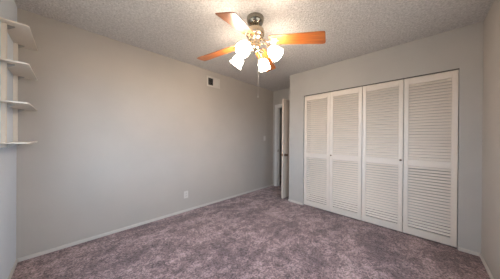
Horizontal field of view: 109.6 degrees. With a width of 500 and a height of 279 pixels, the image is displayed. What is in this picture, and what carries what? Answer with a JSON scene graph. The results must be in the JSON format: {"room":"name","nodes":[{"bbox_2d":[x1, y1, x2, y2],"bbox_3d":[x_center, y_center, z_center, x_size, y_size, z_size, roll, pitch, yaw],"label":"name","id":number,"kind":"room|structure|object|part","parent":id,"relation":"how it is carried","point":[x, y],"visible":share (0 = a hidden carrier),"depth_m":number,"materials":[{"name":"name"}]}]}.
{"room":"empty bedroom","nodes":[
{"label":"empty bedroom","id":0,"kind":"room"},
{"bbox_2d":[0,0,16,278],"bbox_3d":[-1.082,-0.029,0.478,3.341,2.440,0.120,1,0,44],"label":"wall","id":1,"kind":"structure","parent":0,"point":[8,8],"depth_m":1.46,"materials":[{"name":"paint"}]},
{"bbox_2d":[1,22,6,146],"bbox_3d":[-1.834,-0.411,1.317,0.040,0.940,0.024,1,0,44],"label":"upright","id":2,"kind":"object","parent":1,"relation":"attached to","point":[3,25],"visible":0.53,"depth_m":1.30,"materials":[{"name":"paint"}]},
{"bbox_2d":[8,258,17,278],"bbox_3d":[-1.088,1.173,0.570,3.221,0.036,0.012,1,0,44],"label":"baseboard","id":3,"kind":"structure","parent":1,"relation":"attached to","point":[16,260],"depth_m":1.56,"materials":[{"name":"white paint"}]},
{"bbox_2d":[13,42,17,141],"bbox_3d":[-2.120,-0.427,1.597,0.040,0.915,0.024,1,0,44],"label":"upright","id":4,"kind":"object","parent":1,"relation":"attached to","point":[15,45],"visible":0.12,"depth_m":1.58,"materials":[{"name":"paint"}]},
{"bbox_2d":[0,141,36,147],"bbox_3d":[-1.936,0.042,1.493,0.545,0.045,0.134,1,0,44],"label":"wall shelf","id":5,"kind":"object","parent":1,"relation":"attached to","point":[19,143],"visible":0.95,"depth_m":1.33,"materials":[{"name":"paint"}]},
{"bbox_2d":[0,17,37,50],"bbox_3d":[-1.929,-0.851,1.490,0.545,0.045,0.134,1,0,44],"label":"wall shelf","id":6,"kind":"object","parent":1,"relation":"attached to","point":[21,34],"visible":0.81,"depth_m":1.45,"materials":[{"name":"paint"}]},
{"bbox_2d":[0,58,37,79],"bbox_3d":[-1.932,-0.563,1.491,0.545,0.045,0.134,1,0,44],"label":"wall shelf","id":7,"kind":"object","parent":1,"relation":"attached to","point":[22,70],"visible":0.85,"depth_m":1.45,"materials":[{"name":"paint"}]},
{"bbox_2d":[0,100,37,112],"bbox_3d":[-1.934,-0.263,1.492,0.545,0.045,0.134,1,0,44],"label":"wall shelf","id":8,"kind":"object","parent":1,"relation":"attached to","point":[21,106],"visible":0.91,"depth_m":1.42,"materials":[{"name":"paint"}]},
{"bbox_2d":[16,8,272,258],"bbox_3d":[-0.861,-0.033,3.180,0.120,2.440,4.292,1,0,44],"label":"wall","id":9,"kind":"structure","parent":0,"point":[121,131],"depth_m":2.26,"materials":[{"name":"beige paint"}]},
{"bbox_2d":[18,184,272,261],"bbox_3d":[-0.818,1.169,3.141,0.012,0.036,4.040,1,0,44],"label":"baseboard","id":10,"kind":"structure","parent":9,"relation":"attached to","point":[216,201],"depth_m":2.25,"materials":[{"name":"white paint"}]},
{"bbox_2d":[206,75,219,88],"bbox_3d":[-0.675,-1.055,3.261,0.017,0.185,0.285,1,0,44],"label":"air vent","id":11,"kind":"object","parent":9,"relation":"in","point":[213,82],"visible":1,"depth_m":3.25,"materials":[{"name":"white metal"}]},
{"bbox_2d":[11,175,489,278],"bbox_3d":[0.572,1.229,2.683,4.041,0.060,5.595,1,0,44],"label":"floor","id":12,"kind":"structure","parent":0,"point":[258,234],"depth_m":1.89,"materials":[{"name":"carpet"}]},
{"bbox_2d":[14,0,493,91],"bbox_3d":[0.591,-1.271,2.677,4.041,0.060,5.595,1,0,44],"label":"ceiling","id":13,"kind":"structure","parent":0,"point":[185,31],"depth_m":1.89,"materials":[{"name":"white paint"}]},
{"bbox_2d":[197,12,325,71],"bbox_3d":[0.054,-0.837,1.813,1.039,0.813,1.040,0,0,-25],"label":"ceiling fan","id":14,"kind":"object","parent":13,"relation":"hanging from","point":[255,32],"visible":1,"depth_m":1.72,"materials":[{"name":"wood"}]},
{"bbox_3d":[-0.333,-0.958,1.954,0.527,0.006,0.158,-8,8,20],"label":"fan blade","id":15,"kind":"part","parent":14,"relation":"part of","materials":[{"name":"brown wood"}]},
{"bbox_3d":[-0.089,-0.926,1.432,0.158,0.006,0.527,12,18,17],"label":"fan blade","id":16,"kind":"part","parent":14,"relation":"part of","materials":[{"name":"brown wood"}]},
{"bbox_3d":[-0.146,-0.838,1.916,0.146,0.149,0.138,1,0,44],"label":"lamp shade","id":17,"kind":"part","parent":14,"relation":"part of","materials":[{"name":"white glass"}]},
{"bbox_3d":[-0.053,-0.836,1.614,0.138,0.149,0.146,1,0,44],"label":"lamp shade","id":18,"kind":"part","parent":14,"relation":"part of","materials":[{"name":"white glass"}]},
{"bbox_3d":[-0.046,-0.857,1.633,0.063,0.084,0.080,1,0,44],"label":"bulb","id":19,"kind":"part","parent":14,"relation":"part of","materials":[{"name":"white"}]},
{"bbox_3d":[0.156,-0.836,2.009,0.138,0.149,0.146,1,0,44],"label":"lamp shade","id":20,"kind":"part","parent":14,"relation":"part of","materials":[{"name":"white glass"}]},
{"bbox_3d":[0.196,-0.975,2.198,0.158,0.006,0.527,-11,-8,19],"label":"fan blade","id":21,"kind":"part","parent":14,"relation":"part of","materials":[{"name":"brown wood"}]},
{"bbox_3d":[0.249,-0.834,1.707,0.146,0.149,0.138,1,0,44],"label":"lamp shade","id":22,"kind":"part","parent":14,"relation":"part of","materials":[{"name":"white glass"}]},
{"bbox_3d":[0.438,-0.952,1.668,0.527,0.006,0.158,9,-8,20],"label":"fan blade","id":23,"kind":"part","parent":14,"relation":"part of","materials":[{"name":"brown wood"}]},
{"bbox_2d":[273,88,289,185],"bbox_3d":[1.792,-0.014,3.503,3.221,2.440,0.120,1,0,44],"label":"wall","id":24,"kind":"structure","parent":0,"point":[278,95],"depth_m":4.54,"materials":[{"name":"grey paint"}]},
{"bbox_2d":[307,102,310,194],"bbox_3d":[1.083,-0.020,3.687,0.100,2.440,0.609,1,0,44],"label":"wall","id":25,"kind":"structure","parent":0,"point":[308,102],"depth_m":3.81,"materials":[{"name":"grey paint"}]},
{"bbox_2d":[280,78,451,224],"bbox_3d":[2.038,-0.013,4.168,4.041,2.440,1.432,1,0,44],"label":"wall","id":26,"kind":"structure","parent":0,"point":[451,78],"depth_m":2.94,"materials":[{"name":"grey paint"}]},
{"bbox_2d":[274,104,281,185],"bbox_3d":[0.982,0.157,4.294,0.840,2.083,0.148,1,0,44],"label":"door frame","id":27,"kind":"structure","parent":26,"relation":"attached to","point":[277,107],"depth_m":4.51,"materials":[{"name":"paint"}]},
{"bbox_2d":[281,99,289,198],"bbox_3d":[0.905,0.184,3.776,0.717,1.994,0.160,0,0,-44],"label":"door","id":28,"kind":"structure","parent":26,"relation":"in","point":[285,103],"depth_m":3.57,"materials":[{"name":"beige paint"}]},
{"bbox_2d":[289,21,483,252],"bbox_3d":[1.620,-0.013,2.665,2.296,2.440,0.100,1,0,44],"label":"wall","id":29,"kind":"structure","parent":0,"point":[461,48],"depth_m":2.04,"materials":[{"name":"grey paint"}]},
{"bbox_2d":[288,199,302,204],"bbox_3d":[0.852,1.181,3.332,0.306,0.036,0.012,1,0,44],"label":"baseboard","id":30,"kind":"structure","parent":29,"relation":"attached to","point":[288,199],"depth_m":3.32,"materials":[{"name":"white paint"}]},
{"bbox_2d":[304,68,458,96],"bbox_3d":[1.660,-0.786,2.598,1.840,0.010,0.046,1,0,44],"label":"closet track","id":31,"kind":"object","parent":29,"relation":"attached to","point":[457,68],"visible":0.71,"depth_m":2.36,"materials":[{"name":"metal"}]},
{"bbox_2d":[304,92,329,210],"bbox_3d":[1.160,0.201,3.078,0.453,1.967,0.028,1,0,44],"label":"closet door","id":32,"kind":"structure","parent":31,"relation":"hanging from","point":[323,124],"depth_m":3.06,"materials":[{"name":"white paint"}]},
{"bbox_2d":[329,87,362,219],"bbox_3d":[1.478,0.204,2.750,0.453,1.967,0.052,1,0,44],"label":"closet door","id":33,"kind":"structure","parent":31,"relation":"hanging from","point":[340,156],"depth_m":2.74,"materials":[{"name":"white paint"}]},
{"bbox_2d":[362,79,403,231],"bbox_3d":[1.806,0.207,2.429,0.453,1.967,0.052,1,0,44],"label":"closet door","id":34,"kind":"structure","parent":31,"relation":"hanging from","point":[374,159],"depth_m":2.42,"materials":[{"name":"white paint"}]},
{"bbox_2d":[403,70,458,246],"bbox_3d":[2.142,0.211,2.117,0.453,1.967,0.028,1,0,44],"label":"closet door","id":35,"kind":"structure","parent":31,"relation":"hanging from","point":[447,130],"depth_m":2.10,"materials":[{"name":"white paint"}]},
{"bbox_2d":[458,247,478,255],"bbox_3d":[2.333,1.196,1.883,0.142,0.036,0.012,1,0,44],"label":"baseboard","id":36,"kind":"structure","parent":29,"relation":"attached to","point":[459,248],"depth_m":1.88,"materials":[{"name":"white paint"}]},
{"bbox_2d":[481,0,499,278],"bbox_3d":[1.542,-0.010,0.858,0.120,2.440,4.093,1,0,44],"label":"wall","id":37,"kind":"structure","parent":0,"point":[490,222],"depth_m":1.57,"materials":[{"name":"beige paint"}]},
{"bbox_2d":[479,253,493,278],"bbox_3d":[1.228,1.191,0.643,0.012,0.036,3.331,1,0,44],"label":"baseboard","id":38,"kind":"structure","parent":37,"relation":"attached to","point":[480,254],"depth_m":1.64,"materials":[{"name":"white paint"}]}
]}

